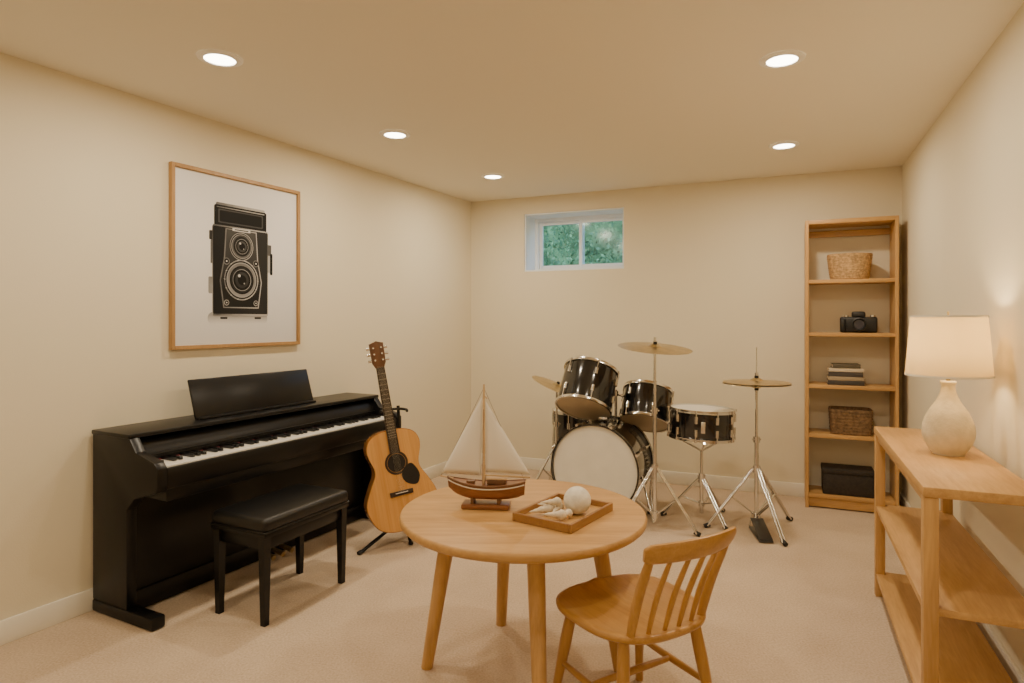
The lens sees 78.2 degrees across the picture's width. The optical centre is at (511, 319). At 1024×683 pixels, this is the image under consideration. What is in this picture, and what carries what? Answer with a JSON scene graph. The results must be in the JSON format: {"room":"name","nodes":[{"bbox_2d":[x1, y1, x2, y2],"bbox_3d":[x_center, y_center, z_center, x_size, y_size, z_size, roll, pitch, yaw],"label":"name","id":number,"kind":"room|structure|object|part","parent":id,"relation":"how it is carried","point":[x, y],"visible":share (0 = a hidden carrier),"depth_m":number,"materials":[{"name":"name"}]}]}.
{"room":"basement music room","nodes":[
{"label":"basement music room","id":0,"kind":"room"},
{"bbox_2d":[0,52,470,620],"bbox_3d":[-2.035,0.128,3.503,0.200,2.645,6.613,0,0,28],"label":"wall","id":1,"kind":"structure","parent":0,"point":[84,164],"depth_m":3.34,"materials":[{"name":"beige paint"}]},
{"bbox_2d":[0,461,446,645],"bbox_3d":[-1.940,1.395,3.453,0.019,0.110,6.613,0,0,28],"label":"baseboard","id":2,"kind":"structure","parent":1,"relation":"attached to","point":[18,626],"depth_m":2.97,"materials":[{"name":"white paint"}]},
{"bbox_2d":[169,161,299,349],"bbox_3d":[-1.685,-0.358,3.923,0.031,1.050,0.940,0,0,28],"label":"picture","id":3,"kind":"object","parent":1,"relation":"attached to","point":[234,241],"visible":1,"depth_m":3.85,"materials":[{"name":"wood"},{"name":"paper"},{"name":"glass"}]},
{"bbox_2d":[0,464,911,682],"bbox_3d":[-0.224,1.510,2.712,4.751,0.120,7.454,0,0,24],"label":"floor","id":4,"kind":"structure","parent":0,"point":[807,610],"depth_m":3.05,"materials":[{"name":"carpet"}]},
{"bbox_2d":[92,369,400,631],"bbox_3d":[-1.444,0.889,3.830,0.520,1.118,1.830,0,0,28],"label":"digital piano","id":5,"kind":"object","parent":4,"relation":"on","point":[158,485],"visible":0.91,"depth_m":3.40,"materials":[{"name":"black wood"}]},
{"bbox_3d":[-1.851,0.978,3.045,0.515,0.825,0.050,0,0,28],"label":"panel","id":6,"kind":"part","parent":5,"relation":"part of","materials":[{"name":"black wood"}]},
{"bbox_3d":[-1.537,0.558,3.879,0.310,0.022,1.830,0,0,28],"label":"lid","id":7,"kind":"part","parent":5,"relation":"part of","materials":[{"name":"black wood"}]},
{"bbox_3d":[-1.501,1.390,3.860,0.060,0.100,1.720,0,0,28],"label":"pedal rail","id":8,"kind":"part","parent":5,"relation":"part of","materials":[{"name":"black wood"}]},
{"bbox_3d":[-1.493,1.120,3.856,0.020,0.540,1.720,0,0,28],"label":"panel","id":9,"kind":"part","parent":5,"relation":"part of","materials":[{"name":"black wood"}]},
{"bbox_3d":[-1.032,0.978,4.614,0.515,0.825,0.050,0,0,28],"label":"panel","id":10,"kind":"part","parent":5,"relation":"part of","materials":[{"name":"black wood"}]},
{"bbox_2d":[210,484,348,626],"bbox_3d":[-1.195,1.194,3.300,0.370,0.511,0.600,0,0,26],"label":"piano bench","id":11,"kind":"object","parent":4,"relation":"on","point":[267,521],"visible":1,"depth_m":3.12,"materials":[{"name":"black leather"}]},
{"bbox_3d":[-1.448,1.240,3.122,0.042,0.420,0.042,0,0,26],"label":"leg","id":12,"kind":"part","parent":11,"relation":"part of","materials":[{"name":"black paint"}]},
{"bbox_3d":[-1.174,1.240,2.991,0.042,0.420,0.042,0,0,25],"label":"leg","id":13,"kind":"part","parent":11,"relation":"part of","materials":[{"name":"black paint"}]},
{"bbox_2d":[212,484,347,532],"bbox_3d":[-1.195,0.974,3.300,0.370,0.070,0.600,0,0,25],"label":"cushion","id":14,"kind":"object","parent":11,"relation":"on","point":[285,509],"depth_m":3.17,"materials":[{"name":"black leather"}]},
{"bbox_3d":[-1.216,1.240,3.609,0.042,0.420,0.042,0,0,25],"label":"leg","id":15,"kind":"part","parent":11,"relation":"part of","materials":[{"name":"black paint"}]},
{"bbox_3d":[-0.942,1.240,3.478,0.042,0.420,0.042,0,0,25],"label":"leg","id":16,"kind":"part","parent":11,"relation":"part of","materials":[{"name":"black paint"}]},
{"bbox_2d":[357,405,412,555],"bbox_3d":[-0.761,1.021,4.153,0.395,0.866,0.558,0,0,0],"label":"guitar stand","id":17,"kind":"object","parent":4,"relation":"on","point":[398,408],"visible":0.38,"depth_m":4.06,"materials":[{"name":"black paint"}]},
{"bbox_2d":[363,341,436,532],"bbox_3d":[-0.720,0.744,4.064,0.455,1.214,0.211,0,0,-23],"label":"acoustic guitar","id":18,"kind":"object","parent":17,"relation":"on","point":[391,454],"visible":0.9,"depth_m":4.01,"materials":[{"name":"brown wood"}]},
{"bbox_2d":[399,479,646,682],"bbox_3d":[0.045,1.119,2.615,1.010,0.669,1.010,0,0,0],"label":"round table","id":19,"kind":"object","parent":4,"relation":"on","point":[435,520],"visible":0.84,"depth_m":2.38,"materials":[{"name":"brown wood"}]},
{"bbox_3d":[-0.299,1.137,2.626,0.158,0.633,0.070,0,0,0],"label":"leg","id":20,"kind":"part","parent":19,"relation":"part of","materials":[{"name":"brown wood"}]},
{"bbox_2d":[440,384,529,510],"bbox_3d":[-0.113,0.527,2.640,0.381,0.515,0.105,0,0,6],"label":"model sailboat","id":21,"kind":"object","parent":19,"relation":"on","point":[501,456],"visible":1,"depth_m":2.63,"materials":[{"name":"white fabric"}]},
{"bbox_3d":[-0.112,0.674,2.610,0.334,0.033,0.046,0,0,9],"label":"rail","id":22,"kind":"part","parent":21,"relation":"part of","materials":[{"name":"brown wood"}]},
{"bbox_3d":[-0.106,0.674,2.670,0.334,0.033,0.046,0,0,3],"label":"rail","id":23,"kind":"part","parent":21,"relation":"part of","materials":[{"name":"brown wood"}]},
{"bbox_3d":[-0.035,1.137,2.950,0.069,0.633,0.157,0,0,-9],"label":"leg","id":24,"kind":"part","parent":19,"relation":"part of","materials":[{"name":"brown wood"}]},
{"bbox_3d":[0.088,1.137,2.274,0.073,0.633,0.157,0,0,0],"label":"leg","id":25,"kind":"part","parent":19,"relation":"part of","materials":[{"name":"brown wood"}]},
{"bbox_2d":[512,493,612,533],"bbox_3d":[0.208,0.767,2.525,0.265,0.033,0.345,0,0,35],"label":"wooden tray","id":26,"kind":"object","parent":19,"relation":"on","point":[597,509],"visible":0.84,"depth_m":2.45,"materials":[{"name":"brown wood"}]},
{"bbox_2d":[529,497,572,519],"bbox_3d":[0.156,0.738,2.493,0.184,0.067,0.143,0,0,35],"label":"pile","id":27,"kind":"object","parent":26,"relation":"on","point":[553,508],"visible":1,"depth_m":2.48,"materials":[{"name":"beige"}]},
{"bbox_2d":[564,486,590,513],"bbox_3d":[0.260,0.719,2.513,0.108,0.109,0.110,0,0,0],"label":"decorative ball","id":28,"kind":"object","parent":26,"relation":"on","point":[577,499],"visible":0.98,"depth_m":2.48,"materials":[{"name":"paint"}]},
{"bbox_3d":[0.389,1.137,2.599,0.158,0.633,0.070,0,0,0],"label":"leg","id":29,"kind":"part","parent":19,"relation":"part of","materials":[{"name":"brown wood"}]},
{"bbox_2d":[553,526,736,682],"bbox_3d":[0.459,1.062,2.209,0.493,0.781,0.591,0,0,-29],"label":"dining chair","id":30,"kind":"object","parent":4,"relation":"on","point":[639,610],"visible":1,"depth_m":2.14,"materials":[{"name":"brown wood"}]},
{"bbox_3d":[0.187,1.247,2.327,0.114,0.412,0.043,0,0,20],"label":"leg","id":31,"kind":"part","parent":30,"relation":"part of","materials":[{"name":"brown wood"}]},
{"bbox_3d":[0.356,1.247,2.022,0.043,0.412,0.114,0,0,11],"label":"leg","id":32,"kind":"part","parent":30,"relation":"part of","materials":[{"name":"brown wood"}]},
{"bbox_3d":[0.430,1.028,2.262,0.493,0.047,0.470,0,0,-29],"label":"seat","id":33,"kind":"part","parent":30,"relation":"part of","materials":[{"name":"brown wood"}]},
{"bbox_3d":[0.402,0.886,1.984,0.036,0.306,0.132,0,0,-29],"label":"post","id":34,"kind":"part","parent":30,"relation":"part of","materials":[{"name":"brown wood"}]},
{"bbox_3d":[0.504,1.247,2.502,0.043,0.412,0.114,0,0,11],"label":"leg","id":35,"kind":"part","parent":30,"relation":"part of","materials":[{"name":"brown wood"}]},
{"bbox_3d":[0.582,0.712,1.988,0.395,0.079,0.085,0,0,-29],"label":"crest rail","id":36,"kind":"part","parent":30,"relation":"part of","materials":[{"name":"brown wood"}]},
{"bbox_3d":[0.673,1.247,2.197,0.114,0.412,0.043,0,0,20],"label":"leg","id":37,"kind":"part","parent":30,"relation":"part of","materials":[{"name":"brown wood"}]},
{"bbox_3d":[0.680,0.886,2.139,0.036,0.306,0.132,0,0,-29],"label":"post","id":38,"kind":"part","parent":30,"relation":"part of","materials":[{"name":"brown wood"}]},
{"bbox_2d":[532,337,792,546],"bbox_3d":[0.974,0.785,4.755,2.153,1.330,1.096,0,0,42],"label":"drum kit","id":39,"kind":"object","parent":4,"relation":"on","point":[592,446],"visible":0.97,"depth_m":4.62,"materials":[{"name":"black metal"}]},
{"bbox_2d":[804,215,898,511],"bbox_3d":[2.617,0.340,4.888,0.625,2.220,0.290,0,0,24],"label":"bookshelf","id":40,"kind":"object","parent":4,"relation":"on","point":[814,495],"visible":0.96,"depth_m":4.82,"materials":[{"name":"brown wood"}]},
{"bbox_3d":[2.617,0.891,4.888,0.577,0.028,0.280,0,0,24],"label":"shelf","id":41,"kind":"part","parent":40,"relation":"part of","materials":[{"name":"brown wood"}]},
{"bbox_2d":[827,363,864,385],"bbox_3d":[2.581,0.418,4.881,0.251,0.160,0.176,0,0,24],"label":"book stack","id":42,"kind":"object","parent":40,"relation":"on","point":[851,374],"visible":1,"depth_m":4.81,"materials":[{"name":"grey paper"}]},
{"bbox_2d":[821,462,873,497],"bbox_3d":[2.602,1.241,4.890,0.360,0.196,0.230,0,0,24],"label":"storage box","id":43,"kind":"object","parent":40,"relation":"on","point":[836,479],"visible":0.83,"depth_m":4.80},
{"bbox_3d":[2.602,1.161,4.890,0.360,0.035,0.230,0,0,24],"label":"box lid","id":44,"kind":"part","parent":43,"relation":"part of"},
{"bbox_3d":[2.671,-0.690,5.010,0.577,0.050,0.016,0,0,24],"label":"rail","id":45,"kind":"part","parent":40,"relation":"part of","materials":[{"name":"brown wood"}]},
{"bbox_2d":[827,253,872,278],"bbox_3d":[2.613,-0.410,4.879,0.319,0.198,0.237,0,0,24],"label":"wicker basket","id":46,"kind":"object","parent":40,"relation":"on","point":[841,265],"visible":0.91,"depth_m":4.79,"materials":[{"name":"brown wicker"}]},
{"bbox_2d":[828,406,872,435],"bbox_3d":[2.618,0.779,4.877,0.300,0.193,0.227,0,0,24],"label":"storage basket","id":47,"kind":"object","parent":40,"relation":"on","point":[843,420],"visible":1,"depth_m":4.79,"materials":[{"name":"wicker"}]},
{"bbox_3d":[2.617,-0.296,4.888,0.577,0.028,0.280,0,0,24],"label":"shelf","id":48,"kind":"part","parent":40,"relation":"part of","materials":[{"name":"brown wood"}]},
{"bbox_3d":[2.617,0.112,4.888,0.577,0.028,0.280,0,0,24],"label":"shelf","id":49,"kind":"part","parent":40,"relation":"part of","materials":[{"name":"brown wood"}]},
{"bbox_3d":[2.617,0.513,4.888,0.577,0.028,0.280,0,0,24],"label":"shelf","id":50,"kind":"part","parent":40,"relation":"part of","materials":[{"name":"brown wood"}]},
{"bbox_3d":[2.617,1.354,4.888,0.577,0.028,0.280,0,0,24],"label":"shelf","id":51,"kind":"part","parent":40,"relation":"part of","materials":[{"name":"brown wood"}]},
{"bbox_2d":[840,311,877,332],"bbox_3d":[2.640,0.016,4.801,0.253,0.162,0.155,0,0,30],"label":"film camera","id":52,"kind":"object","parent":40,"relation":"on","point":[858,323],"visible":1,"depth_m":4.78,"materials":[{"name":"black plastic"}]},
{"bbox_3d":[2.613,0.033,4.743,0.068,0.068,0.003,0,0,30],"label":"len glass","id":53,"kind":"part","parent":52,"relation":"part of","materials":[{"name":"grey glass"}]},
{"bbox_2d":[874,426,1023,682],"bbox_3d":[1.817,1.007,2.675,0.345,0.884,1.330,0,0,24],"label":"console table","id":54,"kind":"object","parent":4,"relation":"on","point":[949,585],"visible":0.87,"depth_m":2.45,"materials":[{"name":"brown wood"}]},
{"bbox_3d":[1.936,1.025,3.316,0.045,0.849,0.050,0,0,24],"label":"leg","id":55,"kind":"part","parent":54,"relation":"part of","materials":[{"name":"brown wood"}]},
{"bbox_3d":[1.428,1.025,2.152,0.045,0.849,0.050,0,0,24],"label":"leg","id":56,"kind":"part","parent":54,"relation":"part of","materials":[{"name":"brown wood"}]},
{"bbox_2d":[876,572,1012,682],"bbox_3d":[1.817,1.342,2.675,0.333,0.026,1.310,0,0,24],"label":"shelf","id":57,"kind":"object","parent":54,"relation":"attached to","point":[965,654],"depth_m":2.60,"materials":[{"name":"brown wood"}]},
{"bbox_3d":[2.206,1.025,3.198,0.045,0.849,0.050,0,0,24],"label":"leg","id":58,"kind":"part","parent":54,"relation":"part of","materials":[{"name":"brown wood"}]},
{"bbox_2d":[904,311,994,456],"bbox_3d":[1.838,0.264,2.655,0.315,0.600,0.315,0,0,0],"label":"table lamp","id":59,"kind":"object","parent":54,"relation":"on","point":[947,347],"visible":1,"depth_m":2.57,"materials":[{"name":"ceramic"}]},
{"bbox_3d":[1.838,0.109,2.655,0.312,0.254,0.312,0,0,0],"label":"lamp shade","id":60,"kind":"part","parent":59,"relation":"part of","materials":[{"name":"fabric"}]},
{"bbox_2d":[876,505,1023,629],"bbox_3d":[1.817,0.987,2.675,0.333,0.026,1.310,0,0,24],"label":"shelf","id":61,"kind":"object","parent":54,"relation":"attached to","point":[971,587],"depth_m":2.42,"materials":[{"name":"brown wood"}]},
{"bbox_2d":[0,0,1023,201],"bbox_3d":[-0.224,-1.255,2.712,4.751,0.120,7.454,0,0,24],"label":"ceiling","id":62,"kind":"structure","parent":0,"point":[551,97],"depth_m":3.10,"materials":[{"name":"beige paint"}]},
{"bbox_2d":[196,49,242,67],"bbox_3d":[-1.332,-1.189,2.873,0.198,0.012,0.198,0,0,0],"label":"recessed light","id":63,"kind":"object","parent":62,"relation":"in","point":[215,57],"visible":1,"depth_m":2.86,"materials":[{"name":"white"}]},
{"bbox_2d":[379,129,409,138],"bbox_3d":[-0.752,-1.189,4.048,0.198,0.012,0.198,0,0,0],"label":"recessed light","id":64,"kind":"object","parent":62,"relation":"in","point":[391,133],"visible":1,"depth_m":4.03,"materials":[{"name":"white"}]},
{"bbox_2d":[481,173,504,179],"bbox_3d":[-0.158,-1.189,5.228,0.198,0.012,0.198,0,0,0],"label":"recessed light","id":65,"kind":"object","parent":62,"relation":"in","point":[493,176],"visible":1,"depth_m":5.22,"materials":[{"name":"white"}]},
{"bbox_2d":[759,50,805,68],"bbox_3d":[1.236,-1.189,2.884,0.198,0.012,0.198,0,0,0],"label":"recessed light","id":66,"kind":"object","parent":62,"relation":"in","point":[785,58],"visible":1,"depth_m":2.87,"materials":[{"name":"white"}]},
{"bbox_2d":[768,141,799,149],"bbox_3d":[1.857,-1.189,4.302,0.198,0.012,0.198,0,0,0],"label":"recessed light","id":67,"kind":"object","parent":62,"relation":"in","point":[783,145],"visible":1,"depth_m":4.29,"materials":[{"name":"white"}]},
{"bbox_2d":[471,166,901,492],"bbox_3d":[1.351,0.128,5.812,4.300,2.645,0.360,0,0,24],"label":"wall","id":68,"kind":"structure","parent":0,"point":[714,270],"depth_m":5.45,"materials":[{"name":"beige paint"}]},
{"bbox_2d":[525,207,623,271],"bbox_3d":[0.626,-0.752,6.085,0.985,0.561,0.260,0,0,24],"label":"lining","id":69,"kind":"object","parent":68,"relation":"attached to","point":[529,218],"visible":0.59,"depth_m":6.16,"materials":[{"name":"white"}]},
{"bbox_2d":[535,213,622,269],"bbox_3d":[0.691,-0.752,6.232,0.985,0.561,0.070,0,0,24],"label":"window","id":70,"kind":"structure","parent":68,"relation":"in","point":[537,221],"depth_m":6.25,"materials":[{"name":"white"}]},
{"bbox_3d":[0.501,-0.752,6.331,0.468,0.471,0.030,0,0,24],"label":"sash","id":71,"kind":"part","parent":70,"relation":"part of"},
{"bbox_3d":[0.880,-0.752,6.133,0.468,0.471,0.030,0,0,24],"label":"sash","id":72,"kind":"part","parent":70,"relation":"part of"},
{"bbox_2d":[481,453,899,505],"bbox_3d":[1.301,1.395,5.629,3.754,0.110,0.018,0,0,24],"label":"baseboard","id":73,"kind":"structure","parent":68,"relation":"attached to","point":[680,478],"depth_m":5.41,"materials":[{"name":"white paint"}]},
{"bbox_2d":[902,3,1023,675],"bbox_3d":[1.796,0.128,1.823,0.200,2.645,6.596,0,0,24],"label":"wall","id":74,"kind":"structure","parent":0,"point":[963,182],"depth_m":2.87,"materials":[{"name":"beige paint"}]},
{"bbox_2d":[900,493,1023,682],"bbox_3d":[1.697,1.395,1.865,0.020,0.110,6.596,0,0,24],"label":"baseboard","id":75,"kind":"structure","parent":74,"relation":"attached to","point":[1014,673],"depth_m":2.59,"materials":[{"name":"white paint"}]},
{"label":"outside","id":76,"kind":"structure","parent":0,"visible":0},
{"bbox_3d":[1.953,-0.320,9.063,9.000,0.100,6.000,0,0,24],"label":"lawn","id":77,"kind":"structure","parent":76,"visible":0},
{"bbox_2d":[543,221,622,265],"bbox_3d":[1.998,-1.154,8.667,6.500,1.630,1.590,0,0,24],"label":"hedge","id":78,"kind":"object","parent":77,"relation":"on","point":[603,240],"visible":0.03,"depth_m":9.41,"materials":[{"name":"green plant"}]}
]}

